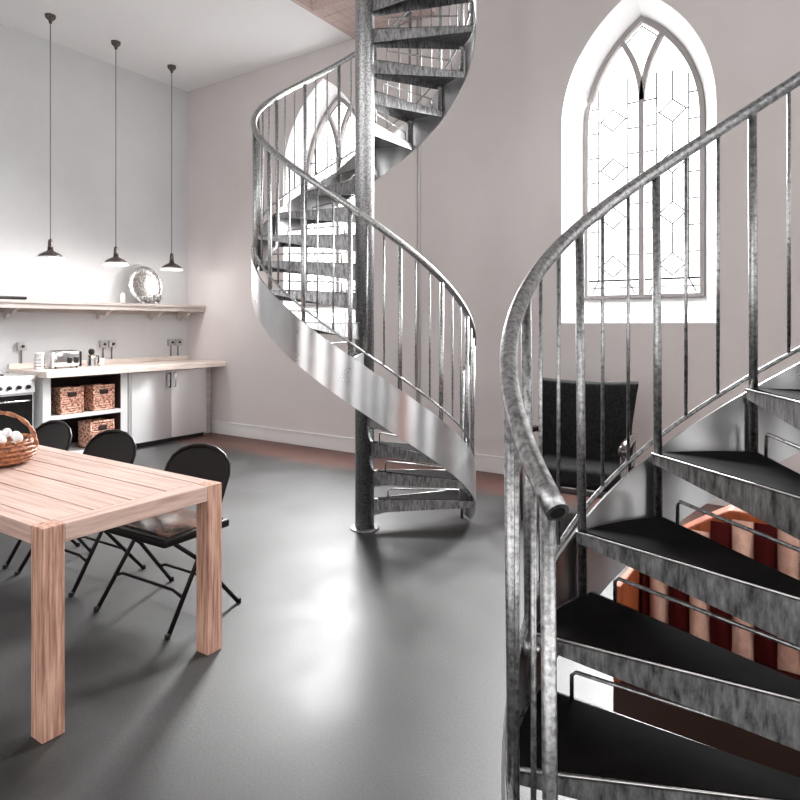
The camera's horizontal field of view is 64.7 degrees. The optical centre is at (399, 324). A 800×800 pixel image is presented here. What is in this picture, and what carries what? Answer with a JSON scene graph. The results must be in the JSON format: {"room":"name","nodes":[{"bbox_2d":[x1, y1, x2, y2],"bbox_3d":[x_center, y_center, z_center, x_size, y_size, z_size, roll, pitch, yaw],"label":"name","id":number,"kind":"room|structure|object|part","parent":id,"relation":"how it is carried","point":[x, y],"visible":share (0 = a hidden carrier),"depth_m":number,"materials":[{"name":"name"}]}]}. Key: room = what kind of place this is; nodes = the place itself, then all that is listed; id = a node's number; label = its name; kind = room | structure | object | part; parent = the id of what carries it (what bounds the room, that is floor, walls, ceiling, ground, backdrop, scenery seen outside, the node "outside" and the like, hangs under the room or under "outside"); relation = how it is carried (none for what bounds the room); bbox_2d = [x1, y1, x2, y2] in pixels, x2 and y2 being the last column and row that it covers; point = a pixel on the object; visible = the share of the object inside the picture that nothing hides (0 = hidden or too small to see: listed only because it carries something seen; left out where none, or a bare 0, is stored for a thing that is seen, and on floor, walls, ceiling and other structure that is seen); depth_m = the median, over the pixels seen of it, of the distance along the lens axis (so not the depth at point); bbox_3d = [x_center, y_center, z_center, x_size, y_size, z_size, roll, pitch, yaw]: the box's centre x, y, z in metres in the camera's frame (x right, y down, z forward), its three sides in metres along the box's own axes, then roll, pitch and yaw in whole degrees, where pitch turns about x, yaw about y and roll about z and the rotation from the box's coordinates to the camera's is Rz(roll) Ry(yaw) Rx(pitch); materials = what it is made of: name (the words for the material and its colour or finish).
{"room":"open-plan kitchen dining room","nodes":[
{"label":"open-plan kitchen dining room","id":0,"kind":"room"},
{"bbox_2d":[0,23,187,372],"bbox_3d":[-5.751,-2.820,5.211,0.300,8.600,10.230,0,0,34],"label":"wall","id":1,"kind":"structure","parent":0,"point":[82,85],"depth_m":7.75,"materials":[{"name":"paint"}]},
{"bbox_2d":[16,342,26,362],"bbox_3d":[-4.251,0.312,7.113,0.065,0.235,0.100,0,0,34],"label":"wall socket","id":2,"kind":"object","parent":1,"relation":"attached to","point":[21,346],"visible":1,"depth_m":7.09,"materials":[{"name":"grey paint"}]},
{"bbox_2d":[0,299,204,320],"bbox_3d":[-3.831,-0.165,7.439,0.400,0.209,3.470,0,0,34],"label":"wall shelf","id":3,"kind":"object","parent":1,"relation":"attached to","point":[9,307],"visible":1,"depth_m":7.58,"materials":[{"name":"brown wood"}]},
{"bbox_2d":[0,296,26,299],"bbox_3d":[-4.417,-0.289,6.567,0.326,0.036,0.879,0,0,34],"label":"tray","id":4,"kind":"object","parent":3,"relation":"on","point":[1,297],"visible":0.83,"depth_m":6.74,"materials":[{"name":"black plastic"}]},
{"bbox_3d":[-3.984,-0.188,7.542,0.030,0.095,3.470,0,0,34],"label":"wall rail","id":5,"kind":"part","parent":3,"relation":"part of","materials":[{"name":"brown wood"}]},
{"bbox_3d":[-3.688,-0.207,7.343,0.025,0.055,3.470,0,0,34],"label":"rail","id":6,"kind":"part","parent":3,"relation":"part of","materials":[{"name":"brown wood"}]},
{"bbox_2d":[120,293,124,302],"bbox_3d":[-3.474,-0.336,7.916,0.060,0.130,0.060,0,0,34],"label":"canister","id":7,"kind":"object","parent":3,"relation":"on","point":[122,296],"visible":0.91,"depth_m":7.89,"materials":[{"name":"white ceramic"}]},
{"bbox_2d":[140,296,148,303],"bbox_3d":[-3.262,-0.321,8.063,0.090,0.100,0.114,0,0,2],"label":"jug","id":8,"kind":"object","parent":3,"relation":"on","point":[144,299],"visible":1,"depth_m":8.02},
{"bbox_2d":[129,266,161,303],"bbox_3d":[-3.324,-0.518,8.261,0.088,0.502,0.486,0,0,34],"label":"platter","id":9,"kind":"object","parent":3,"relation":"on","point":[143,281],"visible":0.88,"depth_m":8.27,"materials":[{"name":"silver metal"}]},
{"bbox_2d":[152,295,162,303],"bbox_3d":[-3.157,-0.331,8.218,0.109,0.120,0.128,0,0,-2],"label":"jug","id":10,"kind":"object","parent":3,"relation":"on","point":[156,298],"visible":0.98,"depth_m":8.17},
{"bbox_2d":[99,340,116,358],"bbox_3d":[-3.676,0.312,7.967,0.065,0.235,0.215,0,0,34],"label":"wall socket","id":11,"kind":"object","parent":1,"relation":"attached to","point":[106,343],"visible":0.99,"depth_m":7.97,"materials":[{"name":"grey paint"}]},
{"bbox_2d":[167,339,181,355],"bbox_3d":[-3.124,0.312,8.789,0.065,0.235,0.215,0,0,34],"label":"wall socket","id":12,"kind":"object","parent":1,"relation":"attached to","point":[170,342],"visible":1,"depth_m":8.76,"materials":[{"name":"grey paint"}]},
{"bbox_2d":[0,0,352,91],"bbox_3d":[-4.499,-3.470,4.098,3.020,0.300,9.780,0,0,34],"label":"ceiling","id":13,"kind":"structure","parent":0,"point":[208,42],"depth_m":7.12,"materials":[{"name":"white paint"}]},
{"bbox_2d":[35,13,64,260],"bbox_3d":[-3.748,-2.012,6.774,0.282,2.614,0.282,0,0,34],"label":"pendant lamp","id":14,"kind":"object","parent":13,"relation":"hanging from","point":[50,254],"visible":1,"depth_m":6.77,"materials":[{"name":"black metal"}]},
{"bbox_3d":[-3.748,-0.779,6.774,0.252,0.102,0.252,0,0,34],"label":"lamp shade","id":15,"kind":"part","parent":14,"relation":"part of","materials":[{"name":"black metal"}]},
{"bbox_3d":[-3.748,-2.065,6.774,0.009,2.330,0.009,0,0,-34],"label":"cord","id":16,"kind":"part","parent":14,"relation":"part of","materials":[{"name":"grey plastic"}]},
{"bbox_2d":[103,40,128,265],"bbox_3d":[-3.332,-2.012,7.410,0.282,2.614,0.282,0,0,34],"label":"pendant lamp","id":17,"kind":"object","parent":13,"relation":"hanging from","point":[115,260],"visible":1,"depth_m":7.41,"materials":[{"name":"black metal"}]},
{"bbox_3d":[-3.332,-2.065,7.410,0.009,2.330,0.009,0,0,-34],"label":"cord","id":18,"kind":"part","parent":17,"relation":"part of","materials":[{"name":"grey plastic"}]},
{"bbox_3d":[-3.332,-0.779,7.410,0.252,0.102,0.252,0,0,34],"label":"lamp shade","id":19,"kind":"part","parent":17,"relation":"part of","materials":[{"name":"black metal"}]},
{"bbox_2d":[160,64,182,270],"bbox_3d":[-2.927,-2.012,8.102,0.282,2.614,0.282,0,0,34],"label":"pendant lamp","id":20,"kind":"object","parent":13,"relation":"hanging from","point":[171,266],"visible":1,"depth_m":8.10,"materials":[{"name":"black metal"}]},
{"bbox_3d":[-2.927,-0.779,8.102,0.252,0.102,0.252,0,0,34],"label":"lamp shade","id":21,"kind":"part","parent":20,"relation":"part of","materials":[{"name":"black metal"}]},
{"bbox_3d":[-2.927,-2.065,8.102,0.009,2.330,0.009,0,0,-34],"label":"cord","id":22,"kind":"part","parent":20,"relation":"part of","materials":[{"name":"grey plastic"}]},
{"bbox_2d":[0,432,724,799],"bbox_3d":[-0.759,1.580,1.854,12.330,0.200,10.230,0,0,34],"label":"floor","id":23,"kind":"structure","parent":0,"point":[349,665],"depth_m":2.84,"materials":[{"name":"concrete"}]},
{"bbox_2d":[0,373,35,433],"bbox_3d":[-4.232,0.993,6.533,0.685,0.975,0.620,0,0,34],"label":"range cooker","id":24,"kind":"object","parent":23,"relation":"on","point":[16,390],"visible":0.72,"depth_m":6.48,"materials":[{"name":"silver metal"}]},
{"bbox_3d":[-3.972,0.780,6.359,0.059,0.019,0.480,0,0,34],"label":"handle","id":25,"kind":"part","parent":24,"relation":"part of","materials":[{"name":"silver metal"}]},
{"bbox_3d":[-4.006,0.953,6.382,0.028,0.455,0.560,0,0,34],"label":"oven door","id":26,"kind":"part","parent":24,"relation":"part of","materials":[{"name":"black glass"}]},
{"bbox_3d":[-4.004,0.642,6.380,0.035,0.125,0.600,0,0,34],"label":"control panel","id":27,"kind":"part","parent":24,"relation":"part of","materials":[{"name":"silver metal"}]},
{"bbox_2d":[0,373,35,382],"bbox_3d":[-4.255,0.552,6.549,0.630,0.055,0.620,0,0,34],"label":"cooktop","id":28,"kind":"object","parent":24,"relation":"in","point":[4,377],"depth_m":6.52,"materials":[{"name":"silver metal"}]},
{"bbox_2d":[2,420,80,568],"bbox_3d":[-2.504,1.073,4.197,0.587,0.828,0.498,0,0,34],"label":"folding chair","id":29,"kind":"object","parent":23,"relation":"on","point":[57,434],"visible":0.3,"depth_m":4.33,"materials":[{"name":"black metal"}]},
{"bbox_3d":[-2.397,0.780,4.356,0.465,0.200,0.116,0,0,34],"label":"backrest","id":30,"kind":"part","parent":29,"relation":"part of","materials":[{"name":"black plastic"}]},
{"bbox_2d":[33,373,126,453],"bbox_3d":[-3.769,1.020,7.271,0.630,0.920,0.980,0,0,34],"label":"shelf unit","id":31,"kind":"object","parent":23,"relation":"on","point":[42,394],"visible":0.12,"depth_m":7.44,"materials":[{"name":"white paint"}]},
{"bbox_3d":[-4.019,1.020,6.899,0.630,0.920,0.085,0,0,34],"label":"panel","id":32,"kind":"part","parent":31,"relation":"part of","materials":[{"name":"white paint"}]},
{"bbox_2d":[51,386,83,414],"bbox_3d":[-3.724,0.833,7.041,0.282,0.293,0.267,0,0,34],"label":"wicker basket","id":33,"kind":"object","parent":31,"relation":"on","point":[68,399],"visible":1,"depth_m":6.95,"materials":[{"name":"brown wicker"}]},
{"bbox_3d":[-4.022,0.985,7.441,0.020,0.850,0.810,0,0,34],"label":"panel","id":34,"kind":"part","parent":31,"relation":"part of","materials":[{"name":"black"}]},
{"bbox_3d":[-3.771,1.430,7.272,0.626,0.040,0.810,0,0,34],"label":"shelf","id":35,"kind":"part","parent":31,"relation":"part of","materials":[{"name":"white paint"}]},
{"bbox_3d":[-3.769,0.573,7.271,0.590,0.025,0.810,0,0,34],"label":"panel","id":36,"kind":"part","parent":31,"relation":"part of","materials":[{"name":"black"}]},
{"bbox_3d":[-3.770,1.002,7.271,0.628,0.045,0.810,0,0,34],"label":"shelf","id":37,"kind":"part","parent":31,"relation":"part of","materials":[{"name":"white paint"}]},
{"bbox_2d":[78,418,113,447],"bbox_3d":[-3.525,1.252,7.336,0.282,0.313,0.292,0,0,34],"label":"wicker basket","id":38,"kind":"object","parent":31,"relation":"on","point":[87,429],"visible":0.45,"depth_m":7.24,"materials":[{"name":"brown wicker"}]},
{"bbox_2d":[80,384,114,410],"bbox_3d":[-3.517,0.833,7.348,0.282,0.293,0.267,0,0,34],"label":"wicker basket","id":39,"kind":"object","parent":31,"relation":"on","point":[97,397],"visible":1,"depth_m":7.25,"materials":[{"name":"brown wicker"}]},
{"bbox_3d":[-3.519,1.020,7.642,0.630,0.920,0.085,0,0,34],"label":"panel","id":40,"kind":"part","parent":31,"relation":"part of","materials":[{"name":"white paint"}]},
{"bbox_2d":[14,429,145,596],"bbox_3d":[-1.906,1.073,3.795,0.587,0.828,0.498,0,0,32],"label":"folding chair","id":41,"kind":"object","parent":23,"relation":"on","point":[112,444],"visible":0.47,"depth_m":3.90,"materials":[{"name":"black metal"}]},
{"bbox_3d":[-2.095,1.267,3.949,0.032,0.439,0.408,0,0,25],"label":"leg","id":42,"kind":"part","parent":41,"relation":"part of","materials":[{"name":"black metal"}]},
{"bbox_3d":[-1.805,0.780,3.958,0.465,0.200,0.116,0,0,32],"label":"backrest","id":43,"kind":"part","parent":41,"relation":"part of","materials":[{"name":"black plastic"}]},
{"bbox_3d":[-1.685,1.267,3.694,0.032,0.439,0.408,0,0,39],"label":"leg","id":44,"kind":"part","parent":41,"relation":"part of","materials":[{"name":"black metal"}]},
{"bbox_2d":[0,445,221,743],"bbox_3d":[-2.096,1.100,3.272,2.550,0.760,0.800,0,0,34],"label":"dining table","id":45,"kind":"object","parent":23,"relation":"on","point":[52,498],"visible":0.98,"depth_m":2.61,"materials":[{"name":"brown wood"}]},
{"bbox_2d":[0,411,38,466],"bbox_3d":[-2.075,0.580,3.276,0.359,0.272,0.359,0,0,34],"label":"wicker basket","id":46,"kind":"object","parent":45,"relation":"on","point":[20,451],"visible":0.89,"depth_m":3.23,"materials":[{"name":"brown wicker"}]},
{"bbox_2d":[0,434,6,442],"bbox_3d":[-2.022,0.584,3.205,0.046,0.058,0.046,0,0,-41],"label":"egg","id":47,"kind":"object","parent":46,"relation":"in","point":[3,439],"visible":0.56,"depth_m":3.20,"materials":[{"name":"white food"}]},
{"bbox_2d":[1,428,11,437],"bbox_3d":[-2.041,0.560,3.278,0.053,0.050,0.046,0,0,15],"label":"egg","id":48,"kind":"object","parent":46,"relation":"in","point":[6,432],"visible":0.88,"depth_m":3.26,"materials":[{"name":"white food"}]},
{"bbox_2d":[12,433,22,441],"bbox_3d":[-1.988,0.586,3.286,0.051,0.053,0.046,0,0,27],"label":"egg","id":49,"kind":"object","parent":46,"relation":"in","point":[16,436],"visible":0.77,"depth_m":3.27,"materials":[{"name":"white food"}]},
{"bbox_3d":[-2.073,0.536,3.276,0.402,0.184,0.015,0,0,0],"label":"handle","id":50,"kind":"part","parent":46,"relation":"part of","materials":[{"name":"brown wicker"}]},
{"bbox_3d":[-1.272,1.100,2.284,0.080,0.760,0.080,0,0,34],"label":"leg","id":51,"kind":"part","parent":45,"relation":"part of","materials":[{"name":"brown wood"}]},
{"bbox_3d":[-1.071,0.754,2.582,0.080,0.067,0.637,0,0,34],"label":"rail","id":52,"kind":"part","parent":45,"relation":"part of","materials":[{"name":"brown wood"}]},
{"bbox_3d":[-0.870,1.100,2.881,0.080,0.760,0.080,0,0,34],"label":"leg","id":53,"kind":"part","parent":45,"relation":"part of","materials":[{"name":"brown wood"}]},
{"bbox_2d":[127,368,205,446],"bbox_3d":[-3.143,1.020,8.151,0.687,0.920,1.120,0,0,34],"label":"base cabinet","id":54,"kind":"object","parent":23,"relation":"on","point":[163,406],"visible":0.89,"depth_m":7.92,"materials":[{"name":"white paint"}]},
{"bbox_2d":[9,359,225,377],"bbox_3d":[-3.348,0.521,7.780,0.820,0.067,2.375,0,0,34],"label":"countertop","id":55,"kind":"structure","parent":54,"relation":"on","point":[112,368],"depth_m":7.38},
{"bbox_2d":[33,352,45,369],"bbox_3d":[-3.966,0.394,6.951,0.119,0.186,0.119,0,0,34],"label":"storage jar","id":56,"kind":"object","parent":55,"relation":"on","point":[39,358],"visible":1,"depth_m":6.91,"materials":[{"name":"white ceramic"}]},
{"bbox_3d":[-3.966,0.316,6.951,0.100,0.030,0.100,0,0,34],"label":"lid","id":57,"kind":"part","parent":56,"relation":"part of","materials":[{"name":"white ceramic"}]},
{"bbox_2d":[45,350,81,368],"bbox_3d":[-3.809,0.386,7.165,0.202,0.202,0.338,0,0,34],"label":"toaster","id":58,"kind":"object","parent":55,"relation":"on","point":[55,359],"visible":0.99,"depth_m":7.08,"materials":[{"name":"silver metal"}]},
{"bbox_2d":[86,349,98,366],"bbox_3d":[-3.620,0.383,7.451,0.138,0.209,0.110,0,0,-25],"label":"coffee pot","id":59,"kind":"object","parent":55,"relation":"on","point":[91,357],"visible":1,"depth_m":7.41,"materials":[{"name":"silver metal"}]},
{"bbox_3d":[-3.634,0.314,7.445,0.072,0.072,0.072,0,0,34],"label":"lid","id":60,"kind":"part","parent":59,"relation":"part of","materials":[{"name":"black plastic"}]},
{"bbox_2d":[9,355,187,368],"bbox_3d":[-3.682,0.459,8.005,0.015,0.058,2.375,0,0,34],"label":"upstand","id":61,"kind":"object","parent":55,"relation":"on","point":[183,357],"visible":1,"depth_m":8.20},
{"bbox_2d":[97,358,103,365],"bbox_3d":[-3.586,0.442,7.569,0.084,0.090,0.084,0,0,34],"label":"mug","id":62,"kind":"object","parent":55,"relation":"on","point":[101,360],"visible":0.98,"depth_m":7.54,"materials":[{"name":"white ceramic"}]},
{"bbox_3d":[-3.046,0.998,7.764,0.046,0.845,0.547,0,0,34],"label":"door","id":63,"kind":"part","parent":54,"relation":"part of","materials":[{"name":"white wood"}]},
{"bbox_3d":[-2.853,0.693,8.014,0.052,0.193,0.018,0,0,34],"label":"handle","id":64,"kind":"part","parent":54,"relation":"part of","materials":[{"name":"silver metal"}]},
{"bbox_3d":[-2.738,0.998,8.222,0.046,0.845,0.543,0,0,34],"label":"door","id":65,"kind":"part","parent":54,"relation":"part of","materials":[{"name":"white wood"}]},
{"bbox_2d":[94,443,240,639],"bbox_3d":[-1.209,1.073,3.327,0.587,0.828,0.498,0,0,32],"label":"folding chair","id":66,"kind":"object","parent":23,"relation":"on","point":[206,461],"visible":0.68,"depth_m":3.33,"materials":[{"name":"black metal"}]},
{"bbox_3d":[-1.398,1.267,3.481,0.032,0.439,0.408,0,0,25],"label":"leg","id":67,"kind":"part","parent":66,"relation":"part of","materials":[{"name":"black metal"}]},
{"bbox_3d":[-1.216,1.051,3.315,0.476,0.042,0.415,0,0,32],"label":"seat","id":68,"kind":"part","parent":66,"relation":"part of","materials":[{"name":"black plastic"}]},
{"bbox_3d":[-1.108,0.780,3.489,0.465,0.200,0.116,0,0,32],"label":"backrest","id":69,"kind":"part","parent":66,"relation":"part of","materials":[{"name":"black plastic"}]},
{"bbox_3d":[-0.988,1.267,3.225,0.032,0.439,0.408,0,0,39],"label":"leg","id":70,"kind":"part","parent":66,"relation":"part of","materials":[{"name":"black metal"}]},
{"bbox_2d":[204,367,210,433],"bbox_3d":[-2.664,1.018,8.645,0.030,0.925,0.175,0,0,34],"label":"panel","id":71,"kind":"object","parent":23,"relation":"on","point":[208,369],"visible":0.29,"depth_m":8.67,"materials":[{"name":"white wood"}]},
{"bbox_2d":[251,0,476,532],"bbox_3d":[-0.257,-1.657,4.600,1.617,6.273,1.616,0,0,-38],"label":"spiral staircase","id":72,"kind":"structure","parent":23,"relation":"on","point":[377,403],"depth_m":4.53,"materials":[{"name":"metal"}]},
{"bbox_3d":[-0.996,-0.793,4.343,0.039,1.127,0.027,0,0,-19],"label":"post","id":73,"kind":"part","parent":72,"relation":"part of","materials":[{"name":"metal"}]},
{"bbox_3d":[-1.038,-1.007,4.645,0.039,1.127,0.027,0,0,3],"label":"post","id":74,"kind":"part","parent":72,"relation":"part of","materials":[{"name":"metal"}]},
{"bbox_3d":[-0.841,-0.580,4.080,0.038,1.127,0.026,0,0,-42],"label":"post","id":75,"kind":"part","parent":72,"relation":"part of","materials":[{"name":"metal"}]},
{"bbox_3d":[-0.961,-1.221,4.940,0.039,1.127,0.027,0,0,26],"label":"post","id":76,"kind":"part","parent":72,"relation":"part of","materials":[{"name":"metal"}]},
{"bbox_3d":[-0.597,-0.366,3.896,0.027,1.127,0.039,0,0,26],"label":"post","id":77,"kind":"part","parent":72,"relation":"part of","materials":[{"name":"metal"}]},
{"bbox_3d":[-0.777,-1.435,5.184,0.026,1.127,0.038,0,0,-42],"label":"post","id":78,"kind":"part","parent":72,"relation":"part of","materials":[{"name":"metal"}]},
{"bbox_3d":[-0.514,-1.648,5.338,0.027,1.127,0.039,0,0,-19],"label":"post","id":79,"kind":"part","parent":72,"relation":"part of","materials":[{"name":"metal"}]},
{"bbox_3d":[-0.302,-0.152,3.819,0.027,1.127,0.039,0,0,3],"label":"post","id":80,"kind":"part","parent":72,"relation":"part of","materials":[{"name":"metal"}]},
{"bbox_3d":[-0.257,-2.226,4.600,1.617,5.135,1.617,0,0,34],"label":"handrail","id":81,"kind":"part","parent":72,"relation":"part of","materials":[{"name":"metal"}]},
{"bbox_3d":[-0.257,1.473,4.600,0.210,0.014,0.210,0,0,34],"label":"plate","id":82,"kind":"part","parent":72,"relation":"part of","materials":[{"name":"metal"}]},
{"bbox_3d":[-0.212,-1.862,5.381,0.027,1.127,0.039,0,0,3],"label":"post","id":83,"kind":"part","parent":72,"relation":"part of","materials":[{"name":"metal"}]},
{"bbox_3d":[0.000,0.062,3.861,0.027,1.127,0.039,0,0,-19],"label":"post","id":84,"kind":"part","parent":72,"relation":"part of","materials":[{"name":"metal"}]},
{"bbox_3d":[0.083,-2.076,5.304,0.027,1.127,0.039,0,0,26],"label":"post","id":85,"kind":"part","parent":72,"relation":"part of","materials":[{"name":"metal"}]},
{"bbox_3d":[0.327,-2.290,5.120,0.038,1.127,0.026,0,0,-42],"label":"post","id":86,"kind":"part","parent":72,"relation":"part of","materials":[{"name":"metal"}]},
{"bbox_3d":[0.263,0.275,4.016,0.026,1.127,0.038,0,0,-42],"label":"post","id":87,"kind":"part","parent":72,"relation":"part of","materials":[{"name":"metal"}]},
{"bbox_3d":[0.481,-2.503,4.857,0.039,1.127,0.027,0,0,-19],"label":"post","id":88,"kind":"part","parent":72,"relation":"part of","materials":[{"name":"metal"}]},
{"bbox_3d":[0.481,0.917,4.857,0.039,1.127,0.027,0,0,-19],"label":"post","id":89,"kind":"part","parent":72,"relation":"part of","materials":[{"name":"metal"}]},
{"bbox_3d":[0.447,0.489,4.260,0.039,1.127,0.027,0,0,26],"label":"post","id":90,"kind":"part","parent":72,"relation":"part of","materials":[{"name":"metal"}]},
{"bbox_3d":[0.524,-2.717,4.555,0.039,1.127,0.027,0,0,3],"label":"post","id":91,"kind":"part","parent":72,"relation":"part of","materials":[{"name":"metal"}]},
{"bbox_3d":[0.524,0.703,4.555,0.039,1.127,0.027,0,0,3],"label":"post","id":92,"kind":"part","parent":72,"relation":"part of","materials":[{"name":"metal"}]},
{"bbox_2d":[519,377,638,520],"bbox_3d":[1.369,0.962,4.848,0.864,1.046,0.719,0,0,30],"label":"armchair","id":93,"kind":"object","parent":23,"relation":"on","point":[614,392],"visible":0.52,"depth_m":4.92,"materials":[{"name":"grey fabric"}]},
{"bbox_3d":[0.910,1.180,4.800,0.071,0.603,0.061,0,0,-15],"label":"leg","id":94,"kind":"part","parent":93,"relation":"part of","materials":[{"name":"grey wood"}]},
{"bbox_3d":[1.007,0.864,5.000,0.084,0.120,0.619,0,0,30],"label":"armrest","id":95,"kind":"part","parent":93,"relation":"part of","materials":[{"name":"black leather"}]},
{"bbox_3d":[1.351,1.110,4.816,0.640,0.140,0.540,0,0,30],"label":"seat","id":96,"kind":"part","parent":93,"relation":"part of","materials":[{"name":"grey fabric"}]},
{"bbox_3d":[1.356,1.210,4.825,0.600,0.060,0.480,0,0,30],"label":"seat frame","id":97,"kind":"part","parent":93,"relation":"part of","materials":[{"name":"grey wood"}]},
{"bbox_3d":[1.490,0.759,5.058,0.790,0.641,0.236,0,0,30],"label":"backrest","id":98,"kind":"part","parent":93,"relation":"part of","materials":[{"name":"grey fabric"}]},
{"bbox_3d":[1.558,1.180,4.427,0.061,0.603,0.071,0,0,-15],"label":"leg","id":99,"kind":"part","parent":93,"relation":"part of","materials":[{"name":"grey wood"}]},
{"bbox_3d":[1.683,0.864,4.611,0.084,0.120,0.619,0,0,30],"label":"armrest","id":100,"kind":"part","parent":93,"relation":"part of","materials":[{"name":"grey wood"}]},
{"bbox_3d":[1.805,1.181,4.908,0.069,0.606,0.120,0,0,30],"label":"leg","id":101,"kind":"part","parent":93,"relation":"part of","materials":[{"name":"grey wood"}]},
{"bbox_2d":[499,71,799,799],"bbox_3d":[1.033,-1.591,1.290,1.698,6.143,1.698,0,0,34],"label":"spiral staircase","id":102,"kind":"structure","parent":23,"relation":"on","point":[554,743],"depth_m":1.65,"materials":[{"name":"metal"}]},
{"bbox_3d":[0.243,0.682,1.372,0.039,1.130,0.027,0,0,6],"label":"post","id":103,"kind":"part","parent":102,"relation":"part of","materials":[{"name":"metal"}]},
{"bbox_3d":[0.340,0.475,1.677,0.039,1.130,0.028,0,0,34],"label":"post","id":104,"kind":"part","parent":102,"relation":"part of","materials":[{"name":"metal"}]},
{"bbox_3d":[0.262,0.886,1.101,0.038,1.188,0.026,0,0,-14],"label":"post","id":105,"kind":"part","parent":102,"relation":"part of","materials":[{"name":"metal"}]},
{"bbox_3d":[0.550,0.268,1.920,0.026,1.130,0.038,0,0,-37],"label":"post","id":106,"kind":"part","parent":102,"relation":"part of","materials":[{"name":"metal"}]},
{"bbox_3d":[1.033,-2.165,1.290,1.640,4.996,1.641,0,0,34],"label":"handrail","id":107,"kind":"part","parent":102,"relation":"part of","materials":[{"name":"metal"}]},
{"bbox_3d":[1.033,-1.284,1.290,1.615,4.983,1.615,0,0,34],"label":"rail","id":108,"kind":"part","parent":102,"relation":"part of","materials":[{"name":"metal"}]},
{"bbox_3d":[0.838,0.061,2.060,0.026,1.130,0.038,0,0,-14],"label":"post","id":109,"kind":"part","parent":102,"relation":"part of","materials":[{"name":"metal"}]},
{"bbox_3d":[1.159,-0.146,2.074,0.027,1.130,0.039,0,0,9],"label":"post","id":110,"kind":"part","parent":102,"relation":"part of","materials":[{"name":"metal"}]},
{"bbox_2d":[613,504,799,777],"bbox_3d":[1.749,1.080,1.849,2.100,0.800,0.420,0,0,34],"label":"settee","id":111,"kind":"object","parent":23,"relation":"on","point":[728,738],"visible":0.39,"depth_m":2.24,"materials":[{"name":"multicoloured fabric"},{"name":"dark red and cream striped fabric"}]},
{"bbox_3d":[0.856,1.103,2.377,0.028,0.345,0.300,0,0,34],"label":"panel","id":112,"kind":"part","parent":111,"relation":"part of","materials":[{"name":"orange wood"}]},
{"bbox_3d":[1.721,1.363,1.807,2.100,0.175,0.320,0,0,34],"label":"seat","id":113,"kind":"part","parent":111,"relation":"part of","materials":[{"name":"brown leather"}]},
{"bbox_3d":[1.833,1.080,1.973,2.100,0.800,0.120,0,0,34],"label":"frame","id":114,"kind":"part","parent":111,"relation":"part of","materials":[{"name":"orange wood"}]},
{"bbox_2d":[766,666,799,680],"bbox_3d":[1.731,1.242,1.812,2.050,0.067,0.260,0,0,34],"label":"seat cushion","id":115,"kind":"object","parent":111,"relation":"on","point":[794,673],"depth_m":2.20,"materials":[{"name":"red fabric"}]},
{"bbox_2d":[188,0,799,473],"bbox_3d":[2.086,-2.820,5.816,12.030,8.600,0.420,0,0,34],"label":"wall","id":116,"kind":"structure","parent":0,"point":[502,172],"depth_m":6.27,"materials":[{"name":"paint"}]},
{"bbox_2d":[291,0,354,38],"bbox_3d":[-3.229,-3.496,3.244,0.040,0.392,9.780,0,0,34],"label":"trim","id":117,"kind":"structure","parent":116,"relation":"attached to","point":[306,4],"depth_m":6.62,"materials":[{"name":"white paint"}]},
{"bbox_2d":[305,96,354,305],"bbox_3d":[-0.765,-1.544,7.823,1.065,2.588,0.090,0,0,34],"label":"window","id":118,"kind":"structure","parent":116,"relation":"in","point":[333,105],"depth_m":7.90,"materials":[{"name":"grey"}]},
{"bbox_3d":[-0.765,-0.265,7.823,1.050,0.030,0.090,0,0,34],"label":"sill","id":119,"kind":"part","parent":118,"relation":"part of","materials":[{"name":"grey"}]},
{"bbox_2d":[311,0,435,36],"bbox_3d":[-0.276,-3.470,6.659,1.050,0.380,0.784,0,0,34],"label":"ceiling","id":120,"kind":"structure","parent":116,"relation":"attached to","point":[341,13],"depth_m":6.72,"materials":[{"name":"white paint"}]},
{"bbox_2d":[416,18,419,402],"bbox_3d":[0.196,-1.410,6.819,0.053,5.420,0.018,0,0,34],"label":"conduit","id":121,"kind":"object","parent":116,"relation":"attached to","point":[419,18],"visible":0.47,"depth_m":6.82,"materials":[{"name":"grey metal"}]},
{"bbox_2d":[211,420,729,505],"bbox_3d":[2.181,1.394,5.483,11.500,0.172,0.026,0,0,34],"label":"baseboard","id":122,"kind":"structure","parent":116,"relation":"attached to","point":[485,463],"depth_m":7.69,"materials":[{"name":"white paint"}]},
{"bbox_2d":[584,16,704,298],"bbox_3d":[2.223,-1.544,5.814,1.065,2.588,0.090,0,0,34],"label":"window","id":123,"kind":"structure","parent":116,"relation":"in","point":[642,79],"depth_m":5.80,"materials":[{"name":"grey"}]},
{"bbox_3d":[2.223,-0.265,5.814,1.050,0.030,0.090,0,0,34],"label":"sill","id":124,"kind":"part","parent":123,"relation":"part of","materials":[{"name":"grey"}]}
]}

